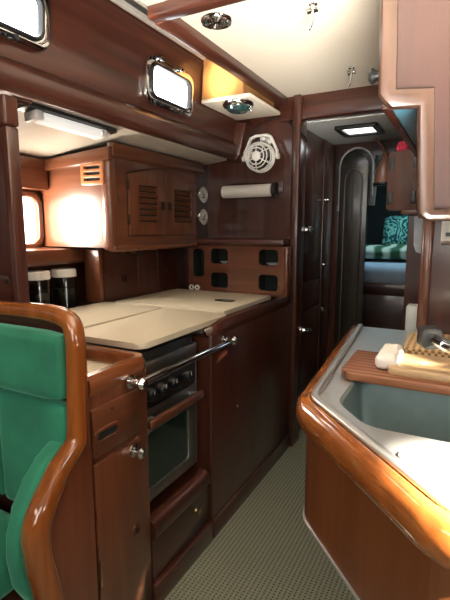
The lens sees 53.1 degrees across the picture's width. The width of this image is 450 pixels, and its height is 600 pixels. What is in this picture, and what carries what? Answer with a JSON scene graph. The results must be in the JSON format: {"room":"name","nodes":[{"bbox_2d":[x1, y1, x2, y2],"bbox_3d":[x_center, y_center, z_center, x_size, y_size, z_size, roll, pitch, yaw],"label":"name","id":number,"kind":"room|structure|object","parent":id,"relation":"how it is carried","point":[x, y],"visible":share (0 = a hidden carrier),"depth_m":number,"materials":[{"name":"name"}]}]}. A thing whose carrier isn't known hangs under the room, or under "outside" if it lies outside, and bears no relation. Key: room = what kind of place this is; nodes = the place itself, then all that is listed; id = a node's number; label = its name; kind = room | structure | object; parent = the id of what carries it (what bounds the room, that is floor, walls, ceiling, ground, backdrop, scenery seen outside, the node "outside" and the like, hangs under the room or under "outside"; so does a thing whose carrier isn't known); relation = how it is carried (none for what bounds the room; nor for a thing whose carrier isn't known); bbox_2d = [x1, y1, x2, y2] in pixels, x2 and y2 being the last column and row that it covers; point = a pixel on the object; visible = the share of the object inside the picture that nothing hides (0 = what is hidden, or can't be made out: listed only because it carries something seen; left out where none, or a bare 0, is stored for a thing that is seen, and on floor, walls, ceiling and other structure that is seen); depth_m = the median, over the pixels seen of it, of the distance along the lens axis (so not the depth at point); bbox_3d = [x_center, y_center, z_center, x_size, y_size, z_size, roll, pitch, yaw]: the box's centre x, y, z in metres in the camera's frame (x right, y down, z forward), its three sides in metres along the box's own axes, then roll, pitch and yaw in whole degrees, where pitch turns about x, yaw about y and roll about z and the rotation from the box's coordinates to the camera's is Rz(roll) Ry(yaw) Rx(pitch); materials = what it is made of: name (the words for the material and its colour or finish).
{"room":"ship interior","nodes":[
{"label":"ship interior","id":0,"kind":"room"},
{"bbox_2d":[0,94,18,277],"bbox_3d":[-0.922,0.206,1.571,0.705,1.650,0.050,5,10,28],"label":"wall","id":1,"kind":"structure","parent":0,"point":[8,104],"depth_m":1.33,"materials":[{"name":"brown wood"}]},
{"bbox_2d":[0,275,12,300],"bbox_3d":[-0.694,-0.035,1.394,0.100,0.085,0.008,5,10,28],"label":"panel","id":2,"kind":"object","parent":1,"relation":"attached to","point":[5,281],"visible":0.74,"depth_m":1.38,"materials":[{"name":"brown wood"}]},
{"bbox_2d":[0,125,29,301],"bbox_3d":[-0.624,0.272,1.421,0.030,1.565,0.044,5,10,28],"label":"trim","id":3,"kind":"structure","parent":1,"relation":"attached to","point":[10,150],"depth_m":1.33,"materials":[{"name":"brown wood"}]},
{"bbox_2d":[22,189,100,304],"bbox_3d":[-0.939,-0.245,2.358,0.120,2.300,7.100,5,10,28],"label":"wall","id":4,"kind":"structure","parent":0,"point":[80,267],"depth_m":2.48,"materials":[{"name":"brown wood"}]},
{"bbox_2d":[22,191,43,247],"bbox_3d":[-1.004,-0.365,2.053,0.030,0.270,0.400,5,10,28],"label":"window","id":5,"kind":"structure","parent":4,"relation":"in","point":[32,206],"depth_m":2.19,"materials":[{"name":"white glass"}]},
{"bbox_2d":[20,155,47,190],"bbox_3d":[-1.036,-0.562,1.908,0.080,0.145,0.630,5,10,28],"label":"trim","id":6,"kind":"structure","parent":4,"relation":"attached to","point":[33,173],"depth_m":2.10,"materials":[{"name":"brown wood"}]},
{"bbox_2d":[26,247,85,266],"bbox_3d":[-0.960,-0.185,2.003,0.180,0.079,0.755,5,10,28],"label":"trim","id":7,"kind":"structure","parent":4,"relation":"attached to","point":[40,256],"depth_m":2.12,"materials":[{"name":"brown wood"}]},
{"bbox_2d":[40,142,203,251],"bbox_3d":[-0.523,-0.523,2.443,0.475,0.482,0.805,5,10,28],"label":"upper cabinet","id":8,"kind":"object","parent":4,"relation":"attached to","point":[146,200],"visible":0.98,"depth_m":2.16,"materials":[{"name":"brown wood"}]},
{"bbox_2d":[80,161,103,185],"bbox_3d":[-0.596,-0.571,2.029,0.135,0.100,0.022,5,10,28],"label":"wall vent","id":9,"kind":"object","parent":8,"relation":"attached to","point":[92,173],"visible":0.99,"depth_m":2.03,"materials":[{"name":"orange wood"}]},
{"bbox_2d":[0,91,226,164],"bbox_3d":[-1.207,-0.553,0.936,0.680,0.135,4.250,5,10,28],"label":"ceiling","id":10,"kind":"structure","parent":0,"point":[35,140],"depth_m":2.00,"materials":[{"name":"white paint"}]},
{"bbox_2d":[13,95,31,104],"bbox_3d":[-0.638,-0.627,1.415,0.060,0.016,0.060,5,10,28],"label":"deck fitting","id":11,"kind":"object","parent":10,"relation":"attached to","point":[21,101],"visible":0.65,"depth_m":1.41,"materials":[{"name":"brown wood"}]},
{"bbox_2d":[17,103,116,140],"bbox_3d":[-0.562,-0.646,1.663,0.075,0.050,0.460,4,10,25],"label":"tube light","id":12,"kind":"object","parent":10,"relation":"attached to","point":[35,113],"visible":0.94,"depth_m":1.60,"materials":[{"name":"white plastic"}]},
{"bbox_2d":[35,112,101,138],"bbox_3d":[-0.573,-0.639,1.658,0.060,0.030,0.320,4,10,25],"label":"diffuser","id":13,"kind":"object","parent":12,"relation":"attached to","point":[63,121],"depth_m":1.63,"materials":[{"name":"white plastic"}]},
{"bbox_2d":[0,0,242,141],"bbox_3d":[-0.912,-0.773,0.742,0.070,0.400,4.250,5,10,28],"label":"wall","id":14,"kind":"structure","parent":0,"point":[100,46],"depth_m":1.63,"materials":[{"name":"brown wood"}]},
{"bbox_2d":[0,0,49,51],"bbox_3d":[-0.614,-0.817,1.218,0.056,0.191,0.350,5,10,28],"label":"window","id":15,"kind":"structure","parent":14,"relation":"in","point":[25,24],"depth_m":1.31,"materials":[{"name":"silver metal"}]},
{"bbox_2d":[0,55,236,159],"bbox_3d":[-0.930,-0.560,0.734,0.054,0.094,4.160,5,10,28],"label":"trim","id":16,"kind":"structure","parent":14,"relation":"attached to","point":[18,79],"depth_m":1.59,"materials":[{"name":"brown wood"}]},
{"bbox_2d":[110,0,205,59],"bbox_3d":[-0.560,-0.989,1.104,0.175,0.065,2.270,5,10,28],"label":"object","id":17,"kind":"object","parent":14,"relation":"attached to","point":[137,8],"visible":0.13,"depth_m":1.70,"materials":[{"name":"brown wood"}]},
{"bbox_2d":[143,55,193,117],"bbox_3d":[-0.228,-0.912,1.941,0.056,0.191,0.350,5,10,28],"label":"window","id":18,"kind":"structure","parent":14,"relation":"in","point":[166,86],"depth_m":1.92,"materials":[{"name":"silver metal"}]},
{"bbox_2d":[201,59,279,119],"bbox_3d":[0.090,-1.066,2.270,0.260,0.201,0.385,5,10,28],"label":"block","id":19,"kind":"object","parent":14,"relation":"attached to","point":[218,85],"visible":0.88,"depth_m":2.14,"materials":[{"name":"white wood"}]},
{"bbox_2d":[222,98,253,114],"bbox_3d":[0.063,-0.923,2.166,0.152,0.048,0.152,5,10,28],"label":"dome light","id":20,"kind":"object","parent":19,"relation":"attached to","point":[238,105],"visible":1,"depth_m":2.12,"materials":[{"name":"silver metal"}]},
{"bbox_2d":[96,248,183,301],"bbox_3d":[-0.457,-0.174,2.597,0.040,0.275,0.750,5,10,28],"label":"panel","id":21,"kind":"object","parent":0,"point":[115,264],"visible":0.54,"depth_m":2.53,"materials":[{"name":"brown wood"}]},
{"bbox_2d":[84,249,105,302],"bbox_3d":[-0.659,-0.122,2.284,0.100,0.270,0.040,5,10,28],"label":"trim","id":22,"kind":"structure","parent":21,"relation":"attached to","point":[95,293],"depth_m":2.26,"materials":[{"name":"brown wood"}]},
{"bbox_2d":[122,274,126,282],"bbox_3d":[-0.537,-0.116,2.403,0.006,0.045,0.030,5,10,28],"label":"cabinet knob","id":23,"kind":"object","parent":21,"relation":"attached to","point":[123,275],"visible":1,"depth_m":2.40,"materials":[{"name":"brown wood"}]},
{"bbox_2d":[137,251,141,293],"bbox_3d":[-0.477,-0.163,2.512,0.008,0.260,0.024,5,10,28],"label":"trim","id":24,"kind":"structure","parent":21,"relation":"attached to","point":[138,252],"depth_m":2.51,"materials":[{"name":"brown wood"}]},
{"bbox_2d":[157,249,160,289],"bbox_3d":[-0.393,-0.188,2.669,0.008,0.260,0.024,5,10,28],"label":"trim","id":25,"kind":"structure","parent":21,"relation":"attached to","point":[158,250],"depth_m":2.66,"materials":[{"name":"brown wood"}]},
{"bbox_2d":[165,103,291,303],"bbox_3d":[-0.048,-0.227,2.827,1.020,2.120,0.050,5,10,28],"label":"wall","id":26,"kind":"structure","parent":0,"point":[253,217],"depth_m":2.62,"materials":[{"name":"brown wood"}]},
{"bbox_2d":[195,165,207,238],"bbox_3d":[-0.151,-0.587,2.715,0.030,0.445,0.145,5,10,28],"label":"panel","id":27,"kind":"object","parent":26,"relation":"attached to","point":[200,180],"visible":0.36,"depth_m":2.71,"materials":[{"name":"brown wood"}]},
{"bbox_2d":[198,186,207,202],"bbox_3d":[-0.129,-0.631,2.705,0.012,0.100,0.100,5,10,28],"label":"gauge","id":28,"kind":"object","parent":27,"relation":"attached to","point":[202,194],"visible":1,"depth_m":2.70,"materials":[{"name":"silver metal"}]},
{"bbox_2d":[198,209,207,224],"bbox_3d":[-0.129,-0.503,2.725,0.012,0.100,0.100,5,10,28],"label":"gauge","id":29,"kind":"object","parent":27,"relation":"attached to","point":[203,216],"visible":1,"depth_m":2.72,"materials":[{"name":"silver metal"}]},
{"bbox_2d":[227,122,251,162],"bbox_3d":[0.081,-0.899,2.574,0.127,0.214,0.088,5,10,28],"label":"trim","id":30,"kind":"structure","parent":26,"relation":"attached to","point":[242,129],"depth_m":2.53,"materials":[{"name":"brown wood"}]},
{"bbox_2d":[188,238,290,296],"bbox_3d":[0.039,-0.205,2.673,0.750,0.320,0.142,5,10,28],"label":"cubby shelf","id":31,"kind":"object","parent":26,"relation":"attached to","point":[247,270],"visible":0.88,"depth_m":2.60,"materials":[{"name":"brown wood"}]},
{"bbox_2d":[221,181,282,197],"bbox_3d":[0.145,-0.630,2.582,0.370,0.088,0.085,5,10,28],"label":"paper towel holder","id":32,"kind":"object","parent":26,"relation":"attached to","point":[260,189],"visible":1,"depth_m":2.54,"materials":[{"name":"white paper"}]},
{"bbox_2d":[242,133,279,172],"bbox_3d":[0.197,-0.815,2.478,0.171,0.221,0.180,-3,9,-19],"label":"fan","id":33,"kind":"object","parent":26,"relation":"attached to","point":[260,156],"visible":1,"depth_m":2.45,"materials":[{"name":"white plastic"}]},
{"bbox_2d":[250,116,307,141],"bbox_3d":[0.280,-0.941,2.482,0.340,0.143,0.112,5,10,28],"label":"cable","id":34,"kind":"object","parent":26,"relation":"attached to","point":[278,116],"visible":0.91,"depth_m":2.49,"materials":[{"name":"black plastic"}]},
{"bbox_2d":[288,94,306,446],"bbox_3d":[0.404,-0.113,2.564,0.050,1.975,0.115,5,10,28],"label":"door frame","id":35,"kind":"structure","parent":26,"relation":"attached to","point":[298,167],"depth_m":2.50,"materials":[{"name":"brown wood"}]},
{"bbox_2d":[280,85,383,122],"bbox_3d":[0.823,-1.011,2.219,1.150,0.145,0.080,5,10,28],"label":"beam","id":36,"kind":"structure","parent":26,"relation":"attached to","point":[359,101],"depth_m":2.31,"materials":[{"name":"brown wood"}]},
{"bbox_2d":[164,429,355,599],"bbox_3d":[0.642,1.045,1.708,3.700,0.050,7.100,5,10,28],"label":"floor","id":37,"kind":"structure","parent":0,"point":[266,550],"depth_m":1.78,"materials":[{"name":"carpet"}]},
{"bbox_2d":[0,300,98,599],"bbox_3d":[-0.936,0.554,1.185,1.068,1.081,0.600,5,10,28],"label":"settee","id":38,"kind":"object","parent":37,"relation":"on","point":[48,540],"visible":1,"depth_m":1.13,"materials":[{"name":"green fabric"}]},
{"bbox_2d":[0,387,5,493],"bbox_3d":[-0.958,0.383,1.467,0.723,0.332,0.059,5,10,28],"label":"cushion","id":39,"kind":"object","parent":38,"relation":"on","point":[2,486],"depth_m":1.30,"materials":[{"name":"green fabric"}]},
{"bbox_2d":[0,509,13,599],"bbox_3d":[-1.000,0.659,1.196,0.940,0.154,0.530,5,10,28],"label":"seat cushion","id":40,"kind":"object","parent":38,"relation":"on","point":[6,588],"depth_m":1.10,"materials":[{"name":"green fabric"}]},
{"bbox_2d":[0,323,65,399],"bbox_3d":[-0.839,0.133,1.356,1.000,0.176,0.070,5,10,28],"label":"cushion","id":41,"kind":"object","parent":38,"relation":"on","point":[32,355],"depth_m":1.14,"materials":[{"name":"green fabric"}]},
{"bbox_2d":[0,388,65,500],"bbox_3d":[-0.513,0.419,1.234,0.270,0.332,0.059,5,10,28],"label":"cushion","id":42,"kind":"object","parent":38,"relation":"on","point":[29,423],"depth_m":1.21,"materials":[{"name":"green fabric"}]},
{"bbox_2d":[86,344,151,599],"bbox_3d":[-0.402,0.615,1.412,0.349,0.890,0.268,5,10,28],"label":"base cabinet","id":43,"kind":"object","parent":37,"relation":"on","point":[118,413],"visible":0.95,"depth_m":1.31,"materials":[{"name":"brown wood"}]},
{"bbox_2d":[125,334,237,389],"bbox_3d":[-0.115,0.201,1.556,0.058,0.041,0.624,5,10,28],"label":"grab bar","id":44,"kind":"object","parent":43,"relation":"attached to","point":[131,382],"visible":1,"depth_m":1.42,"materials":[{"name":"silver metal"}]},
{"bbox_2d":[86,334,203,500],"bbox_3d":[-0.329,0.410,1.689,0.392,0.540,0.348,5,10,28],"label":"stove","id":45,"kind":"object","parent":37,"relation":"on","point":[172,400],"visible":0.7,"depth_m":1.60,"materials":[{"name":"metal"}]},
{"bbox_2d":[86,334,191,360],"bbox_3d":[-0.353,0.179,1.663,0.340,0.075,0.327,5,10,28],"label":"cooktop","id":46,"kind":"object","parent":45,"relation":"in","point":[179,348],"depth_m":1.58,"materials":[{"name":"black metal"}]},
{"bbox_2d":[84,308,225,349],"bbox_3d":[-0.271,0.099,1.763,0.331,0.020,0.595,5,10,28],"label":"countertop","id":47,"kind":"structure","parent":45,"relation":"on","point":[147,330],"depth_m":1.67,"materials":[{"name":"beige laminate"}]},
{"bbox_2d":[150,469,211,599],"bbox_3d":[-0.343,0.843,1.774,0.470,0.329,0.386,5,10,28],"label":"drawer","id":48,"kind":"object","parent":37,"relation":"on","point":[180,527],"visible":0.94,"depth_m":1.65,"materials":[{"name":"brown wood"}]},
{"bbox_2d":[188,296,291,537],"bbox_3d":[-0.157,0.452,2.387,0.755,0.913,0.945,5,10,28],"label":"base cabinet","id":49,"kind":"object","parent":37,"relation":"on","point":[243,410],"visible":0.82,"depth_m":2.04,"materials":[{"name":"brown wood"}]},
{"bbox_2d":[299,130,333,429],"bbox_3d":[0.588,-0.102,2.920,0.116,1.845,0.665,5,10,28],"label":"locker","id":50,"kind":"object","parent":37,"relation":"on","point":[319,152],"visible":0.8,"depth_m":2.89,"materials":[{"name":"brown wood"}]},
{"bbox_2d":[295,324,449,599],"bbox_3d":[0.691,0.660,0.952,1.128,0.943,1.110,5,10,28],"label":"sink cabinet","id":51,"kind":"object","parent":37,"relation":"on","point":[384,528],"visible":0.95,"depth_m":0.75,"materials":[{"name":"wood"}]},
{"bbox_2d":[340,381,449,442],"bbox_3d":[0.459,0.295,0.851,0.475,0.165,0.285,5,10,28],"label":"basin","id":52,"kind":"object","parent":51,"relation":"in","point":[424,416],"depth_m":1.01,"materials":[{"name":"metal"}]},
{"bbox_2d":[341,350,449,395],"bbox_3d":[0.546,0.177,1.003,0.540,0.018,0.215,5,10,28],"label":"cutting board","id":53,"kind":"object","parent":51,"relation":"on","point":[361,367],"visible":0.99,"depth_m":1.00,"materials":[{"name":"brown wood"}]},
{"bbox_2d":[375,343,403,369],"bbox_3d":[0.399,0.135,1.090,0.050,0.041,0.140,5,10,28],"label":"folded cloth","id":54,"kind":"object","parent":53,"relation":"on","point":[390,354],"visible":0.9,"depth_m":1.04,"materials":[{"name":"white fabric"}]},
{"bbox_2d":[388,353,449,382],"bbox_3d":[0.582,0.163,0.973,0.420,0.016,0.150,5,10,28],"label":"cutting board","id":55,"kind":"object","parent":53,"relation":"on","point":[433,368],"visible":0.8,"depth_m":1.00,"materials":[{"name":"brown wood"}]},
{"bbox_2d":[403,332,449,357],"bbox_3d":[0.703,0.141,1.200,0.410,0.031,0.225,5,10,28],"label":"woven mat","id":56,"kind":"object","parent":51,"relation":"on","point":[411,346],"visible":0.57,"depth_m":1.19,"materials":[{"name":"wicker"}]},
{"bbox_2d":[417,325,449,353],"bbox_3d":[0.577,0.147,0.842,0.170,0.129,0.512,-7,11,-39],"label":"tap","id":57,"kind":"object","parent":51,"relation":"on","point":[428,336],"visible":1,"depth_m":1.02,"materials":[{"name":"silver metal"}]},
{"bbox_2d":[362,259,405,329],"bbox_3d":[1.430,0.115,4.251,1.600,1.006,1.070,5,10,28],"label":"berth","id":58,"kind":"object","parent":37,"relation":"on","point":[384,279],"visible":0.15,"depth_m":3.71,"materials":[{"name":"brown wood"}]},
{"bbox_2d":[365,244,406,259],"bbox_3d":[1.432,-0.441,4.061,1.300,0.134,0.550,5,10,28],"label":"duvet","id":59,"kind":"object","parent":58,"relation":"on","point":[390,251],"visible":0.23,"depth_m":3.83,"materials":[{"name":"green fabric"}]},
{"bbox_2d":[382,216,407,244],"bbox_3d":[1.992,-0.624,4.172,1.000,0.320,0.275,5,10,28],"label":"cushion","id":60,"kind":"object","parent":58,"relation":"on","point":[395,230],"visible":0.42,"depth_m":4.26,"materials":[{"name":"teal fabric"}]},
{"bbox_2d":[140,0,379,96],"bbox_3d":[0.432,-0.742,0.007,2.550,0.055,4.220,5,10,28],"label":"ceiling","id":61,"kind":"structure","parent":0,"point":[273,39],"depth_m":1.69,"materials":[{"name":"white paint"}]},
{"bbox_2d":[147,0,245,22],"bbox_3d":[-0.083,-0.919,1.378,0.357,0.057,0.053,5,10,28],"label":"trim","id":62,"kind":"structure","parent":61,"relation":"attached to","point":[168,10],"depth_m":1.39,"materials":[{"name":"brown wood"}]},
{"bbox_2d":[200,11,232,29],"bbox_3d":[-0.028,-0.944,1.524,0.112,0.013,0.112,5,10,28],"label":"ceiling light","id":63,"kind":"object","parent":61,"relation":"in","point":[215,20],"visible":1,"depth_m":1.51,"materials":[{"name":"silver metal"}]},
{"bbox_2d":[205,17,227,28],"bbox_3d":[-0.028,-0.942,1.525,0.090,0.006,0.081,5,10,28],"label":"grille","id":64,"kind":"object","parent":63,"relation":"attached to","point":[210,22],"depth_m":1.53,"materials":[{"name":"silver metal"}]},
{"bbox_2d":[155,18,286,105],"bbox_3d":[0.051,-0.998,1.949,0.055,0.047,1.120,5,10,28],"label":"trim","id":65,"kind":"structure","parent":61,"relation":"attached to","point":[178,28],"depth_m":1.78,"materials":[{"name":"brown wood"}]},
{"bbox_2d":[307,1,318,30],"bbox_3d":[0.276,-0.893,1.420,0.036,0.081,0.028,5,10,28],"label":"ceiling hook","id":66,"kind":"object","parent":61,"relation":"attached to","point":[312,4],"visible":1,"depth_m":1.42,"materials":[{"name":"silver metal"}]},
{"bbox_2d":[347,66,355,86],"bbox_3d":[0.555,-0.980,1.979,0.036,0.081,0.028,5,10,28],"label":"ceiling hook","id":67,"kind":"object","parent":61,"relation":"attached to","point":[351,68],"visible":1,"depth_m":1.97,"materials":[{"name":"silver metal"}]},
{"bbox_2d":[307,113,401,144],"bbox_3d":[1.028,-1.010,2.556,1.100,0.050,0.700,5,10,28],"label":"ceiling","id":68,"kind":"structure","parent":0,"point":[324,129],"depth_m":2.60,"materials":[{"name":"white paint"}]},
{"bbox_2d":[334,122,384,137],"bbox_3d":[0.783,-0.984,2.611,0.240,0.018,0.270,5,10,28],"label":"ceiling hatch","id":69,"kind":"structure","parent":68,"relation":"attached to","point":[372,128],"depth_m":2.60,"materials":[{"name":"black plastic"}]},
{"bbox_2d":[373,138,388,186],"bbox_3d":[1.026,-0.888,2.886,0.142,0.302,0.140,5,10,28],"label":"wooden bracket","id":70,"kind":"object","parent":68,"relation":"hanging from","point":[381,177],"visible":0.76,"depth_m":2.86,"materials":[{"name":"brown wood"}]},
{"bbox_2d":[327,139,403,357],"bbox_3d":[1.202,-0.245,3.006,1.100,2.100,0.040,5,10,28],"label":"doorway","id":71,"kind":"structure","parent":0,"point":[390,146],"depth_m":3.15,"materials":[{"name":"brown wood"}]},
{"bbox_2d":[334,152,368,348],"bbox_3d":[0.866,-0.112,3.126,0.185,1.760,0.041,5,10,28],"label":"door","id":72,"kind":"structure","parent":71,"relation":"attached to","point":[354,173],"depth_m":3.07,"materials":[{"name":"brown wood"}]},
{"bbox_2d":[338,147,374,210],"bbox_3d":[0.892,-0.820,3.054,0.239,0.422,0.013,5,10,28],"label":"door frame","id":73,"kind":"structure","parent":71,"relation":"attached to","point":[354,148],"depth_m":3.01,"materials":[{"name":"silver metal"}]},
{"bbox_2d":[366,187,407,244],"bbox_3d":[1.769,-0.504,4.672,2.480,2.100,0.050,5,10,28],"label":"wall","id":74,"kind":"structure","parent":0,"point":[376,215],"depth_m":4.69,"materials":[{"name":"black paint"}]},
{"bbox_2d":[402,215,420,329],"bbox_3d":[1.069,-0.037,2.078,0.445,1.975,0.040,5,10,28],"label":"wall","id":75,"kind":"structure","parent":0,"point":[413,259],"depth_m":2.14,"materials":[{"name":"brown wood"}]},
{"bbox_2d":[386,149,417,214],"bbox_3d":[0.838,-0.549,2.033,0.185,0.320,0.113,5,10,28],"label":"locker","id":76,"kind":"object","parent":75,"relation":"attached to","point":[402,165],"visible":0.73,"depth_m":2.01,"materials":[{"name":"brown wood"}]},
{"bbox_2d":[397,141,408,151],"bbox_3d":[0.812,-0.692,2.049,0.055,0.064,0.055,5,10,28],"label":"cloth","id":77,"kind":"object","parent":76,"relation":"on","point":[401,146],"visible":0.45,"depth_m":2.03,"materials":[{"name":"red fabric"}]},
{"bbox_2d":[414,216,422,252],"bbox_3d":[0.899,-0.303,2.096,0.044,0.175,0.012,5,10,28],"label":"hanging towel","id":78,"kind":"object","parent":76,"relation":"hanging from","point":[418,222],"visible":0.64,"depth_m":2.09,"materials":[{"name":"white fabric"}]},
{"bbox_2d":[428,221,449,334],"bbox_3d":[1.129,0.081,1.319,1.018,1.975,0.040,5,10,28],"label":"wall","id":79,"kind":"structure","parent":0,"point":[439,301],"depth_m":1.50,"materials":[{"name":"brown wood"}]},
{"bbox_2d":[368,0,449,220],"bbox_3d":[0.925,-0.567,1.294,0.848,0.678,0.919,5,10,28],"label":"locker","id":80,"kind":"object","parent":79,"relation":"attached to","point":[414,74],"depth_m":1.08,"materials":[{"name":"brown wood"}]},
{"bbox_2d":[405,303,417,331],"bbox_3d":[0.682,0.088,1.630,0.050,0.145,0.060,5,10,28],"label":"panel","id":81,"kind":"object","parent":79,"relation":"attached to","point":[411,309],"visible":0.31,"depth_m":1.60,"materials":[{"name":"white plastic"}]},
{"bbox_2d":[416,220,434,329],"bbox_3d":[0.681,-0.096,1.526,0.035,0.400,0.072,5,10,28],"label":"trim","id":82,"kind":"structure","parent":79,"relation":"attached to","point":[428,226],"depth_m":1.50,"materials":[{"name":"brown wood"}]},
{"bbox_2d":[441,221,449,244],"bbox_3d":[0.742,-0.212,1.425,0.102,0.079,0.056,5,10,28],"label":"wall box","id":83,"kind":"object","parent":79,"relation":"attached to","point":[445,230],"visible":0.85,"depth_m":1.42,"materials":[{"name":"white plastic"}]},
{"bbox_3d":[1.192,-1.232,3.889,2.080,0.060,1.760,5,10,28],"label":"ceiling","id":84,"kind":"structure","parent":0,"visible":0},
{"bbox_2d":[348,149,379,205],"bbox_3d":[0.901,-0.919,3.406,0.500,0.410,0.040,5,10,28],"label":"trim","id":85,"kind":"structure","parent":84,"relation":"attached to","point":[371,198],"depth_m":3.30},
{"bbox_3d":[-0.733,0.476,2.408,0.260,0.860,1.495,5,10,28],"label":"wall","id":86,"kind":"structure","parent":0,"visible":0},
{"bbox_2d":[76,291,161,306],"bbox_3d":[-0.601,0.055,2.217,0.610,0.026,1.370,5,10,28],"label":"countertop","id":87,"kind":"structure","parent":86,"relation":"on","point":[83,302],"depth_m":2.40,"materials":[{"name":"brown laminate"}]},
{"bbox_2d":[28,270,50,303],"bbox_3d":[-0.872,-0.039,2.096,0.120,0.194,0.120,5,10,28],"label":"storage jar","id":88,"kind":"object","parent":87,"relation":"on","point":[38,280],"visible":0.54,"depth_m":2.05,"materials":[{"name":"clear glass"}]},
{"bbox_2d":[51,268,76,308],"bbox_3d":[-0.793,-0.058,2.222,0.120,0.194,0.120,5,10,28],"label":"storage jar","id":89,"kind":"object","parent":87,"relation":"on","point":[63,279],"visible":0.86,"depth_m":2.18,"materials":[{"name":"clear glass"}]},
{"bbox_2d":[69,302,160,328],"bbox_3d":[-0.614,0.078,1.901,0.355,0.022,0.680,5,10,28],"label":"countertop","id":90,"kind":"structure","parent":87,"relation":"on","point":[91,315],"depth_m":2.00,"materials":[{"name":"beige laminate"}]},
{"bbox_2d":[115,289,270,314],"bbox_3d":[-0.153,-0.001,2.394,0.630,0.024,0.565,5,10,28],"label":"countertop","id":91,"kind":"structure","parent":87,"relation":"on","point":[226,303],"depth_m":2.31,"materials":[{"name":"beige laminate"}]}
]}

